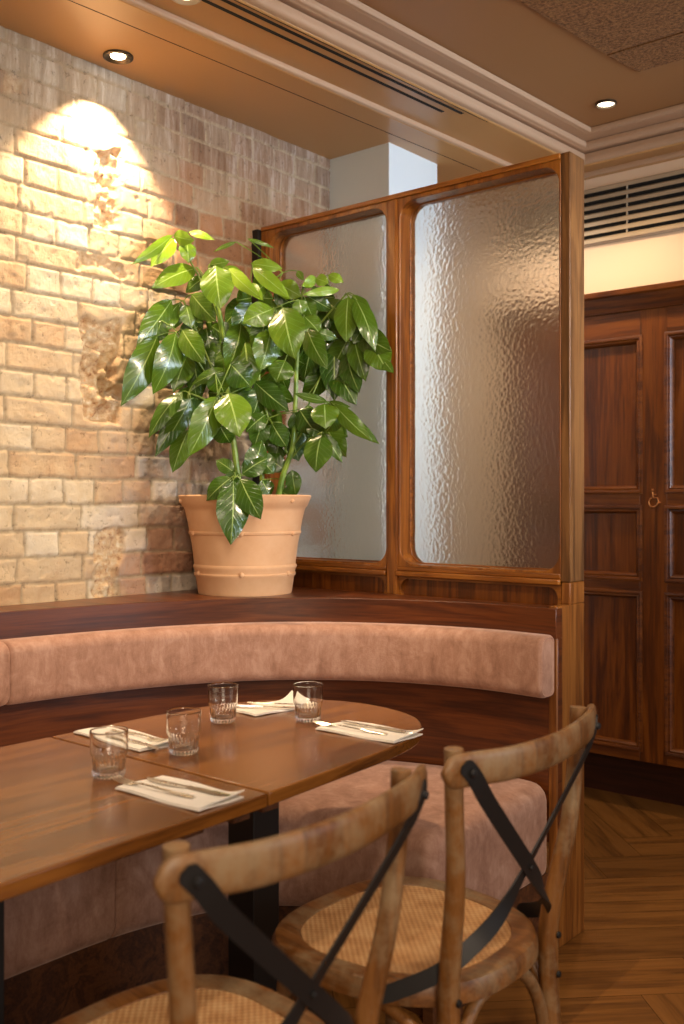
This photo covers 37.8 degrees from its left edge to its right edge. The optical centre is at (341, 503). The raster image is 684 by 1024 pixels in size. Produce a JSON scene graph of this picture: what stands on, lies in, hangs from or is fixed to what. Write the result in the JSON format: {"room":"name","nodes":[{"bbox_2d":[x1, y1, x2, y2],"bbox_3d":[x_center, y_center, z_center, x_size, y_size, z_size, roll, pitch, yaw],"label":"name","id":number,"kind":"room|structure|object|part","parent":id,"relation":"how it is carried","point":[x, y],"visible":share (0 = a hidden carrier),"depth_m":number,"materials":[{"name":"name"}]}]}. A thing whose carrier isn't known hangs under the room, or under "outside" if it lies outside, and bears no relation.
{"room":"restaurant","nodes":[
{"label":"restaurant","id":0,"kind":"room"},
{"bbox_2d":[0,26,329,605],"bbox_3d":[-1.359,-0.080,2.582,0.080,2.719,4.060,0,0,40],"label":"wall","id":1,"kind":"structure","parent":0,"point":[98,165],"depth_m":3.23,"materials":[{"name":"brick"}]},
{"bbox_2d":[0,0,683,182],"bbox_3d":[0.873,-1.565,0.996,6.000,0.310,6.100,0,0,40],"label":"ceiling","id":2,"kind":"structure","parent":0,"point":[79,31],"depth_m":3.34,"materials":[{"name":"beige paint"}]},
{"bbox_2d":[103,50,132,63],"bbox_3d":[-0.705,-1.415,3.147,0.094,0.029,0.094,0,0,40],"label":"recessed light","id":3,"kind":"object","parent":2,"relation":"in","point":[117,56],"visible":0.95,"depth_m":3.15,"materials":[{"name":"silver metal"}]},
{"bbox_2d":[69,0,481,171],"bbox_3d":[-1.127,-1.415,2.412,0.003,0.011,5.709,0,0,43],"label":"trim","id":4,"kind":"structure","parent":2,"relation":"attached to","point":[69,0],"depth_m":3.31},
{"bbox_2d":[329,142,436,209],"bbox_3d":[0.057,-0.085,4.219,0.607,2.730,0.330,0,0,40],"label":"wall pier","id":5,"kind":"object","parent":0,"point":[386,169],"visible":0.03,"depth_m":3.99,"materials":[{"name":"white paint"}]},
{"bbox_2d":[307,787,683,1023],"bbox_3d":[1.109,1.280,1.130,5.796,0.001,7.210,0,0,40],"label":"floor","id":6,"kind":"structure","parent":0,"point":[617,977],"depth_m":2.99,"materials":[{"name":"brown wood"}]},
{"bbox_2d":[0,737,266,1023],"bbox_3d":[-0.642,0.905,1.746,0.722,0.750,0.782,0,0,40],"label":"dining table","id":7,"kind":"object","parent":6,"relation":"on","point":[59,821],"visible":0.93,"depth_m":1.72,"materials":[{"name":"brown wood"}]},
{"bbox_2d":[89,726,128,779],"bbox_3d":[-0.453,0.484,1.945,0.074,0.090,0.074,0,0,40],"label":"glass tumbler","id":8,"kind":"object","parent":7,"relation":"on","point":[108,744],"visible":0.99,"depth_m":1.92,"materials":[{"name":"clear glass"}]},
{"bbox_2d":[115,775,243,811],"bbox_3d":[-0.298,0.522,1.827,0.224,0.016,0.112,0,0,38],"label":"napkin","id":9,"kind":"object","parent":7,"relation":"on","point":[203,801],"visible":0.81,"depth_m":1.80,"materials":[{"name":"fabric"}]},
{"bbox_2d":[112,775,195,798],"bbox_3d":[-0.345,0.518,1.832,0.201,0.009,0.023,0,0,34],"label":"fork","id":10,"kind":"object","parent":9,"relation":"on","point":[126,781],"visible":1,"depth_m":1.84,"materials":[{"name":"silver metal"}]},
{"bbox_3d":[-0.329,0.519,1.821,0.162,0.007,0.023,0,0,34],"label":"handle","id":11,"kind":"part","parent":10,"relation":"part of","materials":[{"name":"silver metal"}]},
{"bbox_2d":[146,777,229,796],"bbox_3d":[-0.286,0.520,1.839,0.213,0.005,0.015,0,0,35],"label":"knife","id":12,"kind":"object","parent":9,"relation":"on","point":[208,791],"visible":1,"depth_m":1.83,"materials":[{"name":"silver metal"}]},
{"bbox_3d":[-0.329,0.520,1.869,0.108,0.003,0.013,0,0,35],"label":"blade","id":13,"kind":"part","parent":12,"relation":"part of","materials":[{"name":"silver metal"}]},
{"bbox_3d":[-0.241,0.520,1.808,0.105,0.005,0.014,0,0,35],"label":"handle","id":14,"kind":"part","parent":12,"relation":"part of","materials":[{"name":"silver metal"}]},
{"bbox_2d":[52,700,420,1023],"bbox_3d":[-0.157,0.905,2.348,0.691,0.750,0.752,0,0,40],"label":"dining table","id":15,"kind":"object","parent":6,"relation":"on","point":[277,755],"visible":0.66,"depth_m":2.25,"materials":[{"name":"brown wood"}]},
{"bbox_2d":[73,725,168,751],"bbox_3d":[-0.491,0.522,2.255,0.262,0.016,0.100,0,0,43],"label":"napkin","id":16,"kind":"object","parent":15,"relation":"on","point":[85,732],"visible":0.39,"depth_m":2.21,"materials":[{"name":"fabric"}]},
{"bbox_2d":[128,738,158,748],"bbox_3d":[-0.463,0.520,2.202,0.016,0.005,0.213,0,0,-44],"label":"knife","id":17,"kind":"object","parent":16,"relation":"on","point":[129,739],"visible":0.53,"depth_m":2.17,"materials":[{"name":"silver metal"}]},
{"bbox_2d":[128,731,167,741],"bbox_3d":[-0.460,0.518,2.254,0.201,0.009,0.023,0,0,43],"label":"fork","id":18,"kind":"object","parent":16,"relation":"on","point":[150,738],"visible":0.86,"depth_m":2.22,"materials":[{"name":"silver metal"}]},
{"bbox_3d":[-0.474,0.519,2.267,0.162,0.007,0.023,0,0,43],"label":"handle","id":19,"kind":"part","parent":18,"relation":"part of","materials":[{"name":"silver metal"}]},
{"bbox_2d":[166,707,200,755],"bbox_3d":[-0.336,0.484,2.125,0.074,0.090,0.074,0,0,40],"label":"glass tumbler","id":20,"kind":"object","parent":15,"relation":"on","point":[183,724],"visible":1,"depth_m":2.10,"materials":[{"name":"clear glass"}]},
{"bbox_2d":[208,682,237,723],"bbox_3d":[-0.289,0.484,2.432,0.074,0.090,0.074,0,0,40],"label":"glass tumbler","id":21,"kind":"object","parent":15,"relation":"on","point":[222,696],"visible":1,"depth_m":2.40,"materials":[{"name":"clear glass"}]},
{"bbox_2d":[236,690,294,715],"bbox_3d":[-0.176,0.517,2.596,0.208,0.026,0.105,0,0,-43],"label":"napkin","id":22,"kind":"object","parent":15,"relation":"on","point":[254,711],"visible":0.62,"depth_m":2.57,"materials":[{"name":"fabric"}]},
{"bbox_2d":[236,704,294,707],"bbox_3d":[-0.200,0.518,2.563,0.213,0.005,0.016,0,0,9],"label":"knife","id":23,"kind":"object","parent":22,"relation":"on","point":[238,705],"visible":0.6,"depth_m":2.56,"materials":[{"name":"silver metal"}]},
{"bbox_3d":[-0.253,0.518,2.571,0.105,0.005,0.014,0,0,9],"label":"handle","id":24,"kind":"part","parent":23,"relation":"part of","materials":[{"name":"silver metal"}]},
{"bbox_3d":[-0.148,0.519,2.556,0.108,0.003,0.013,0,0,8],"label":"blade","id":25,"kind":"part","parent":23,"relation":"part of","materials":[{"name":"silver metal"}]},
{"bbox_2d":[247,702,293,704],"bbox_3d":[-0.152,0.514,2.574,0.201,0.009,0.023,0,0,20],"label":"fork","id":26,"kind":"object","parent":22,"relation":"on","point":[247,702],"visible":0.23,"depth_m":2.58,"materials":[{"name":"silver metal"}]},
{"bbox_2d":[293,681,322,722],"bbox_3d":[-0.083,0.484,2.443,0.074,0.090,0.074,0,0,40],"label":"glass tumbler","id":27,"kind":"object","parent":15,"relation":"on","point":[307,695],"visible":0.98,"depth_m":2.42,"materials":[{"name":"clear glass"}]},
{"bbox_2d":[315,720,422,742],"bbox_3d":[0.062,0.522,2.318,0.227,0.016,0.115,0,0,38],"label":"napkin","id":28,"kind":"object","parent":15,"relation":"on","point":[392,737],"visible":0.82,"depth_m":2.29,"materials":[{"name":"fabric"}]},
{"bbox_2d":[313,719,387,734],"bbox_3d":[0.019,0.518,2.321,0.201,0.009,0.023,0,0,34],"label":"fork","id":29,"kind":"object","parent":28,"relation":"on","point":[321,723],"visible":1,"depth_m":2.33,"materials":[{"name":"silver metal"}]},
{"bbox_3d":[0.035,0.519,2.310,0.162,0.007,0.023,0,0,34],"label":"handle","id":30,"kind":"part","parent":29,"relation":"part of","materials":[{"name":"silver metal"}]},
{"bbox_2d":[341,720,413,733],"bbox_3d":[0.079,0.520,2.333,0.213,0.005,0.015,0,0,39],"label":"knife","id":31,"kind":"object","parent":28,"relation":"on","point":[349,722],"visible":1,"depth_m":2.32,"materials":[{"name":"silver metal"}]},
{"bbox_3d":[0.038,0.520,2.366,0.108,0.003,0.013,0,0,39],"label":"blade","id":32,"kind":"part","parent":31,"relation":"part of","materials":[{"name":"silver metal"}]},
{"bbox_3d":[0.122,0.520,2.300,0.105,0.005,0.014,0,0,39],"label":"handle","id":33,"kind":"part","parent":31,"relation":"part of","materials":[{"name":"silver metal"}]},
{"bbox_2d":[53,764,428,1023],"bbox_3d":[-0.198,0.839,1.468,0.558,0.887,0.540,0,0,40],"label":"chair","id":34,"kind":"object","parent":6,"relation":"on","point":[205,876],"visible":1,"depth_m":1.31,"materials":[{"name":"brown wood"}]},
{"bbox_3d":[-0.188,0.839,1.192,0.046,0.887,0.097,0,0,-5],"label":"leg","id":35,"kind":"part","parent":34,"relation":"part of","materials":[{"name":"brown wood"}]},
{"bbox_3d":[-0.242,0.825,1.484,0.376,0.005,0.389,0,0,41],"label":"woven seat","id":36,"kind":"part","parent":34,"relation":"part of","materials":[{"name":"wicker"}]},
{"bbox_3d":[-0.242,0.840,1.485,0.470,0.044,0.486,0,0,40],"label":"seat frame","id":37,"kind":"part","parent":34,"relation":"part of","materials":[{"name":"brown wood"}]},
{"bbox_3d":[-0.018,0.426,1.317,0.090,0.063,0.540,0,0,40],"label":"rail","id":38,"kind":"part","parent":34,"relation":"part of","materials":[{"name":"brown wood"}]},
{"bbox_3d":[0.056,0.839,1.482,0.097,0.887,0.046,0,0,-5],"label":"leg","id":39,"kind":"part","parent":34,"relation":"part of","materials":[{"name":"brown wood"}]},
{"bbox_2d":[0,581,583,1023],"bbox_3d":[-0.823,0.755,2.153,1.290,1.049,3.293,0,0,40],"label":"banquette","id":40,"kind":"object","parent":6,"relation":"on","point":[476,675],"visible":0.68,"depth_m":2.90,"materials":[{"name":"brown wood"}]},
{"bbox_2d":[0,642,9,705],"bbox_3d":[-1.591,0.464,1.972,0.103,0.177,2.030,0,0,40],"label":"backrest cushion","id":41,"kind":"object","parent":40,"relation":"on","point":[4,646],"depth_m":2.71,"materials":[{"name":"fabric"}]},
{"bbox_2d":[4,861,114,979],"bbox_3d":[-1.417,0.943,1.840,0.540,0.275,2.049,0,0,40],"label":"seat cushion","id":42,"kind":"object","parent":40,"relation":"on","point":[47,926],"depth_m":2.34,"materials":[{"name":"fabric"}]},
{"bbox_2d":[121,230,393,596],"bbox_3d":[-0.288,-0.309,3.248,0.699,1.219,0.629,0,0,40],"label":"potted plant","id":43,"kind":"object","parent":40,"relation":"on","point":[244,537],"visible":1,"depth_m":3.29,"materials":[{"name":"green plant"}]},
{"bbox_3d":[-0.381,-0.361,3.381,0.122,0.734,0.036,0,0,15],"label":"stem","id":44,"kind":"part","parent":43,"relation":"part of","materials":[{"name":"green plant"}]},
{"bbox_3d":[-0.329,0.135,3.394,0.450,0.330,0.450,0,0,40],"label":"pot","id":45,"kind":"part","parent":43,"relation":"part of","materials":[{"name":"ceramic"}]},
{"bbox_3d":[-0.279,-0.351,3.415,0.026,0.696,0.022,0,0,-27],"label":"stem","id":46,"kind":"part","parent":43,"relation":"part of","materials":[{"name":"green plant"}]},
{"bbox_3d":[-0.178,-0.296,3.365,0.098,0.591,0.044,0,0,-18],"label":"stem","id":47,"kind":"part","parent":43,"relation":"part of","materials":[{"name":"green plant"}]},
{"bbox_2d":[0,622,553,704],"bbox_3d":[-0.189,0.464,2.983,1.578,0.177,0.434,0,0,-4],"label":"backrest cushion","id":48,"kind":"object","parent":40,"relation":"on","point":[43,665],"depth_m":3.00,"materials":[{"name":"fabric"}]},
{"bbox_3d":[-1.021,0.682,2.401,3.369,0.595,0.793,0,0,-29],"label":"panel","id":49,"kind":"part","parent":40,"relation":"part of","materials":[{"name":"brown wood"}]},
{"bbox_2d":[108,760,546,938],"bbox_3d":[-0.178,0.943,2.825,1.136,0.275,1.110,0,0,40],"label":"seat cushion","id":50,"kind":"object","parent":40,"relation":"on","point":[135,908],"depth_m":2.62,"materials":[{"name":"fabric"}]},
{"bbox_2d":[251,151,583,605],"bbox_3d":[0.195,-0.357,3.376,1.299,1.355,0.115,0,0,40],"label":"screen","id":51,"kind":"object","parent":40,"relation":"on","point":[471,487],"visible":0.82,"depth_m":3.25,"materials":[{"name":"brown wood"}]},
{"bbox_3d":[-0.035,-0.389,3.579,0.559,1.258,0.090,0,0,40],"label":"casing","id":52,"kind":"part","parent":51,"relation":"part of","materials":[{"name":"brown wood"}]},
{"bbox_3d":[-0.013,-0.402,3.596,0.550,1.210,0.006,0,0,40],"label":"glass pane","id":53,"kind":"part","parent":51,"relation":"part of","materials":[{"name":"white"}]},
{"bbox_3d":[-0.042,0.274,3.571,0.559,0.072,0.030,0,0,40],"label":"panel","id":54,"kind":"part","parent":51,"relation":"part of","materials":[{"name":"brown wood"}]},
{"bbox_3d":[-0.056,0.280,3.553,0.559,0.080,0.016,0,0,40],"label":"casing","id":55,"kind":"part","parent":51,"relation":"part of","materials":[{"name":"brown wood"}]},
{"bbox_3d":[-0.038,0.231,3.575,0.559,0.018,0.105,0,0,40],"label":"rail","id":56,"kind":"part","parent":51,"relation":"part of","materials":[{"name":"brown wood"}]},
{"bbox_3d":[-0.036,0.214,3.578,0.559,0.016,0.096,0,0,40],"label":"rail","id":57,"kind":"part","parent":51,"relation":"part of","materials":[{"name":"brown wood"}]},
{"bbox_3d":[0.200,-1.026,3.380,1.235,0.017,0.099,0,0,40],"label":"rail","id":58,"kind":"part","parent":51,"relation":"part of","materials":[{"name":"brown wood"}]},
{"bbox_3d":[0.441,0.231,3.174,0.602,0.018,0.105,0,0,40],"label":"rail","id":59,"kind":"part","parent":51,"relation":"part of","materials":[{"name":"brown wood"}]},
{"bbox_3d":[0.443,0.214,3.176,0.602,0.016,0.096,0,0,40],"label":"rail","id":60,"kind":"part","parent":51,"relation":"part of","materials":[{"name":"brown wood"}]},
{"bbox_3d":[0.443,-0.389,3.177,0.602,1.258,0.090,0,0,40],"label":"casing","id":61,"kind":"part","parent":51,"relation":"part of","materials":[{"name":"brown wood"}]},
{"bbox_3d":[0.422,0.280,3.152,0.602,0.080,0.016,0,0,40],"label":"casing","id":62,"kind":"part","parent":51,"relation":"part of","materials":[{"name":"brown wood"}]},
{"bbox_3d":[0.437,0.274,3.170,0.602,0.072,0.030,0,0,40],"label":"panel","id":63,"kind":"part","parent":51,"relation":"part of","materials":[{"name":"brown wood"}]},
{"bbox_3d":[0.463,-0.402,3.196,0.590,1.210,0.006,0,0,40],"label":"glass pane","id":64,"kind":"part","parent":51,"relation":"part of","materials":[{"name":"white"}]},
{"bbox_3d":[0.686,-0.403,2.975,0.030,1.265,0.093,0,0,40],"label":"post","id":65,"kind":"part","parent":51,"relation":"part of","materials":[{"name":"brown wood"}]},
{"bbox_3d":[0.662,0.755,2.944,0.028,1.049,0.172,0,0,40],"label":"panel","id":66,"kind":"part","parent":40,"relation":"part of","materials":[{"name":"brown wood"}]},
{"bbox_2d":[272,704,600,1023],"bbox_3d":[0.175,0.839,1.928,0.558,0.887,0.540,0,0,40],"label":"chair","id":67,"kind":"object","parent":6,"relation":"on","point":[456,945],"visible":0.91,"depth_m":1.81,"materials":[{"name":"brown wood"}]},
{"bbox_3d":[-0.120,1.065,1.920,0.072,0.433,0.035,0,0,-10],"label":"leg","id":68,"kind":"part","parent":67,"relation":"part of","materials":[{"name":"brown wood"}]},
{"bbox_3d":[0.112,1.065,2.197,0.035,0.433,0.072,0,0,0],"label":"leg","id":69,"kind":"part","parent":67,"relation":"part of","materials":[{"name":"brown wood"}]},
{"bbox_3d":[0.131,0.840,1.945,0.470,0.044,0.486,0,0,40],"label":"seat frame","id":70,"kind":"part","parent":67,"relation":"part of","materials":[{"name":"brown wood"}]},
{"bbox_3d":[0.131,0.825,1.944,0.376,0.005,0.389,0,0,41],"label":"woven seat","id":71,"kind":"part","parent":67,"relation":"part of","materials":[{"name":"wicker"}]},
{"bbox_3d":[0.185,0.839,1.651,0.046,0.887,0.097,0,0,-5],"label":"leg","id":72,"kind":"part","parent":67,"relation":"part of","materials":[{"name":"brown wood"}]},
{"bbox_3d":[0.354,0.426,1.777,0.090,0.063,0.540,0,0,40],"label":"rail","id":73,"kind":"part","parent":67,"relation":"part of","materials":[{"name":"brown wood"}]},
{"bbox_3d":[0.429,0.839,1.942,0.097,0.887,0.046,0,0,-5],"label":"leg","id":74,"kind":"part","parent":67,"relation":"part of","materials":[{"name":"brown wood"}]},
{"bbox_2d":[358,0,683,126],"bbox_3d":[0.897,-1.653,0.714,5.600,0.235,5.700,0,0,40],"label":"ceiling","id":75,"kind":"structure","parent":0,"point":[510,40],"depth_m":3.44,"materials":[{"name":"beige paint"}]},
{"bbox_2d":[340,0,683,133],"bbox_3d":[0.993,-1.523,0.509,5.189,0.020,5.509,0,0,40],"label":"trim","id":76,"kind":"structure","parent":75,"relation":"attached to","point":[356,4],"depth_m":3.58,"materials":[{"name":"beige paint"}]},
{"bbox_2d":[518,0,683,54],"bbox_3d":[1.273,-1.532,2.417,2.015,0.006,1.092,0,0,40],"label":"acoustic panel","id":77,"kind":"object","parent":75,"relation":"attached to","point":[609,26],"visible":1,"depth_m":3.15,"materials":[{"name":"brown fabric"}]},
{"bbox_2d":[595,99,616,108],"bbox_3d":[1.011,-1.540,3.829,0.080,0.029,0.080,0,0,40],"label":"recessed light","id":78,"kind":"object","parent":75,"relation":"in","point":[606,103],"visible":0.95,"depth_m":3.83,"materials":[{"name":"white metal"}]},
{"bbox_2d":[607,31,683,71],"bbox_3d":[1.705,-1.532,2.866,1.930,0.006,0.195,0,0,40],"label":"acoustic panel","id":79,"kind":"object","parent":75,"relation":"attached to","point":[668,49],"visible":1,"depth_m":3.39,"materials":[{"name":"brown fabric"}]},
{"bbox_2d":[584,158,683,293],"bbox_3d":[2.698,-0.220,3.171,6.000,3.000,0.300,0,0,40],"label":"wall","id":80,"kind":"structure","parent":0,"point":[654,259],"depth_m":4.21,"materials":[{"name":"beige paint"}]},
{"bbox_2d":[172,0,200,4],"bbox_3d":[-0.440,-1.438,2.815,0.090,0.029,0.090,0,0,40],"label":"recessed light","id":81,"kind":"object","parent":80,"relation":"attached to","point":[181,2],"visible":1,"depth_m":2.84,"materials":[{"name":"metal"}]},
{"bbox_2d":[201,0,486,121],"bbox_3d":[-0.765,-1.433,2.402,0.071,0.006,3.760,0,0,43],"label":"air vent","id":82,"kind":"object","parent":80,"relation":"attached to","point":[205,1],"visible":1,"depth_m":3.18,"materials":[{"name":"brown metal"}]},
{"bbox_2d":[121,0,683,177],"bbox_3d":[0.943,-1.422,0.692,5.501,0.022,5.724,0,0,40],"label":"trim","id":83,"kind":"structure","parent":80,"relation":"attached to","point":[141,4],"depth_m":3.43,"materials":[{"name":"beige paint"}]},
{"bbox_2d":[143,0,683,172],"bbox_3d":[0.942,-1.576,0.703,5.517,0.288,5.740,0,0,40],"label":"trim","id":84,"kind":"structure","parent":80,"relation":"attached to","point":[492,138],"depth_m":3.40,"materials":[{"name":"beige paint"}]},
{"bbox_2d":[243,0,683,164],"bbox_3d":[0.995,-1.457,0.592,5.293,0.040,5.639,0,0,40],"label":"trim","id":85,"kind":"structure","parent":80,"relation":"attached to","point":[276,8],"depth_m":3.48,"materials":[{"name":"beige paint"}]},
{"bbox_2d":[278,0,683,153],"bbox_3d":[0.993,-1.616,0.572,5.271,0.208,5.605,0,0,40],"label":"trim","id":86,"kind":"structure","parent":80,"relation":"attached to","point":[338,6],"depth_m":3.56,"materials":[{"name":"beige paint"}]},
{"bbox_2d":[583,280,683,805],"bbox_3d":[1.582,0.192,3.996,2.070,2.176,0.312,0,0,40],"label":"cabinet","id":87,"kind":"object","parent":80,"relation":"in","point":[633,580],"depth_m":4.20,"materials":[{"name":"brown wood"}]},
{"bbox_3d":[1.064,0.696,4.349,0.512,0.646,0.020,0,0,40],"label":"panel","id":88,"kind":"part","parent":87,"relation":"part of","materials":[{"name":"brown wood"}]},
{"bbox_3d":[1.064,-0.373,4.349,0.512,0.638,0.020,0,0,40],"label":"panel","id":89,"kind":"part","parent":87,"relation":"part of","materials":[{"name":"brown wood"}]},
{"bbox_3d":[1.064,0.164,4.349,0.512,0.293,0.020,0,0,40],"label":"panel","id":90,"kind":"part","parent":87,"relation":"part of","materials":[{"name":"brown wood"}]},
{"bbox_3d":[1.063,0.342,4.348,0.512,0.063,0.060,0,0,40],"label":"rail","id":91,"kind":"part","parent":87,"relation":"part of","materials":[{"name":"brown wood"}]},
{"bbox_3d":[1.063,-0.751,4.348,0.512,0.118,0.060,0,0,40],"label":"rail","id":92,"kind":"part","parent":87,"relation":"part of","materials":[{"name":"brown wood"}]},
{"bbox_3d":[1.063,-0.018,4.348,0.512,0.071,0.060,0,0,40],"label":"rail","id":93,"kind":"part","parent":87,"relation":"part of","materials":[{"name":"brown wood"}]},
{"bbox_3d":[1.063,1.044,4.348,0.512,0.051,0.060,0,0,40],"label":"rail","id":94,"kind":"part","parent":87,"relation":"part of","materials":[{"name":"brown wood"}]},
{"bbox_3d":[1.049,-0.373,4.331,0.536,0.662,0.034,0,0,40],"label":"moulding","id":95,"kind":"part","parent":87,"relation":"part of","materials":[{"name":"brown wood"}]},
{"bbox_3d":[1.049,0.164,4.331,0.536,0.317,0.034,0,0,40],"label":"moulding","id":96,"kind":"part","parent":87,"relation":"part of","materials":[{"name":"brown wood"}]},
{"bbox_3d":[1.049,0.696,4.331,0.536,0.670,0.034,0,0,40],"label":"moulding","id":97,"kind":"part","parent":87,"relation":"part of","materials":[{"name":"brown wood"}]},
{"bbox_3d":[1.502,-0.851,3.900,2.070,0.091,0.062,0,0,40],"label":"cornice","id":98,"kind":"part","parent":87,"relation":"part of","materials":[{"name":"brown wood"}]},
{"bbox_2d":[648,489,660,507],"bbox_3d":[1.287,-0.024,4.117,0.054,0.078,0.006,0,0,40],"label":"sign","id":99,"kind":"object","parent":87,"relation":"attached to","point":[653,494],"visible":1,"depth_m":4.12,"materials":[{"name":"gold metal"}]},
{"bbox_3d":[1.530,-0.373,3.927,0.536,0.662,0.034,0,0,40],"label":"moulding","id":100,"kind":"part","parent":87,"relation":"part of","materials":[{"name":"brown wood"}]},
{"bbox_3d":[1.530,0.164,3.927,0.536,0.317,0.034,0,0,40],"label":"moulding","id":101,"kind":"part","parent":87,"relation":"part of","materials":[{"name":"brown wood"}]},
{"bbox_3d":[1.530,0.696,3.927,0.536,0.670,0.034,0,0,40],"label":"moulding","id":102,"kind":"part","parent":87,"relation":"part of","materials":[{"name":"brown wood"}]},
{"bbox_3d":[1.544,-0.751,3.944,0.512,0.118,0.060,0,0,40],"label":"rail","id":103,"kind":"part","parent":87,"relation":"part of","materials":[{"name":"brown wood"}]},
{"bbox_3d":[1.544,-0.018,3.944,0.512,0.071,0.060,0,0,40],"label":"rail","id":104,"kind":"part","parent":87,"relation":"part of","materials":[{"name":"brown wood"}]},
{"bbox_3d":[1.544,0.342,3.944,0.512,0.063,0.060,0,0,40],"label":"rail","id":105,"kind":"part","parent":87,"relation":"part of","materials":[{"name":"brown wood"}]},
{"bbox_3d":[1.544,1.044,3.944,0.512,0.051,0.060,0,0,40],"label":"rail","id":106,"kind":"part","parent":87,"relation":"part of","materials":[{"name":"brown wood"}]},
{"bbox_3d":[1.545,-0.373,3.946,0.512,0.638,0.020,0,0,40],"label":"panel","id":107,"kind":"part","parent":87,"relation":"part of","materials":[{"name":"brown wood"}]},
{"bbox_3d":[1.545,0.164,3.946,0.512,0.293,0.020,0,0,40],"label":"panel","id":108,"kind":"part","parent":87,"relation":"part of","materials":[{"name":"brown wood"}]},
{"bbox_3d":[1.545,0.696,3.946,0.512,0.646,0.020,0,0,40],"label":"panel","id":109,"kind":"part","parent":87,"relation":"part of","materials":[{"name":"brown wood"}]},
{"bbox_2d":[584,169,683,244],"bbox_3d":[1.757,-1.244,3.754,2.590,0.240,0.022,0,0,40],"label":"air vent","id":110,"kind":"object","parent":80,"relation":"in","point":[654,203],"visible":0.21,"depth_m":4.20,"materials":[{"name":"metal"}]},
{"bbox_3d":[1.755,-1.352,3.751,2.590,0.024,0.014,0,0,40],"label":"louvre blade","id":111,"kind":"part","parent":110,"relation":"part of","materials":[{"name":"metal"}]},
{"bbox_3d":[1.755,-1.316,3.751,2.590,0.024,0.014,0,0,40],"label":"louvre blade","id":112,"kind":"part","parent":110,"relation":"part of","materials":[{"name":"metal"}]},
{"bbox_3d":[1.755,-1.280,3.751,2.590,0.024,0.014,0,0,40],"label":"louvre blade","id":113,"kind":"part","parent":110,"relation":"part of","materials":[{"name":"metal"}]},
{"bbox_3d":[1.755,-1.244,3.751,2.590,0.024,0.014,0,0,40],"label":"louvre blade","id":114,"kind":"part","parent":110,"relation":"part of","materials":[{"name":"metal"}]},
{"bbox_3d":[1.755,-1.208,3.751,2.590,0.024,0.014,0,0,40],"label":"louvre blade","id":115,"kind":"part","parent":110,"relation":"part of","materials":[{"name":"metal"}]},
{"bbox_3d":[1.755,-1.172,3.751,2.590,0.024,0.014,0,0,40],"label":"louvre blade","id":116,"kind":"part","parent":110,"relation":"part of","materials":[{"name":"metal"}]},
{"bbox_3d":[1.755,-1.135,3.751,2.590,0.024,0.014,0,0,40],"label":"louvre blade","id":117,"kind":"part","parent":110,"relation":"part of","materials":[{"name":"metal"}]},
{"bbox_2d":[584,229,683,247],"bbox_3d":[1.763,-1.117,3.760,2.590,0.002,0.002,0,0,40],"label":"trim","id":118,"kind":"structure","parent":80,"relation":"attached to","point":[682,229],"depth_m":4.21,"materials":[{"name":"metal"}]}
]}

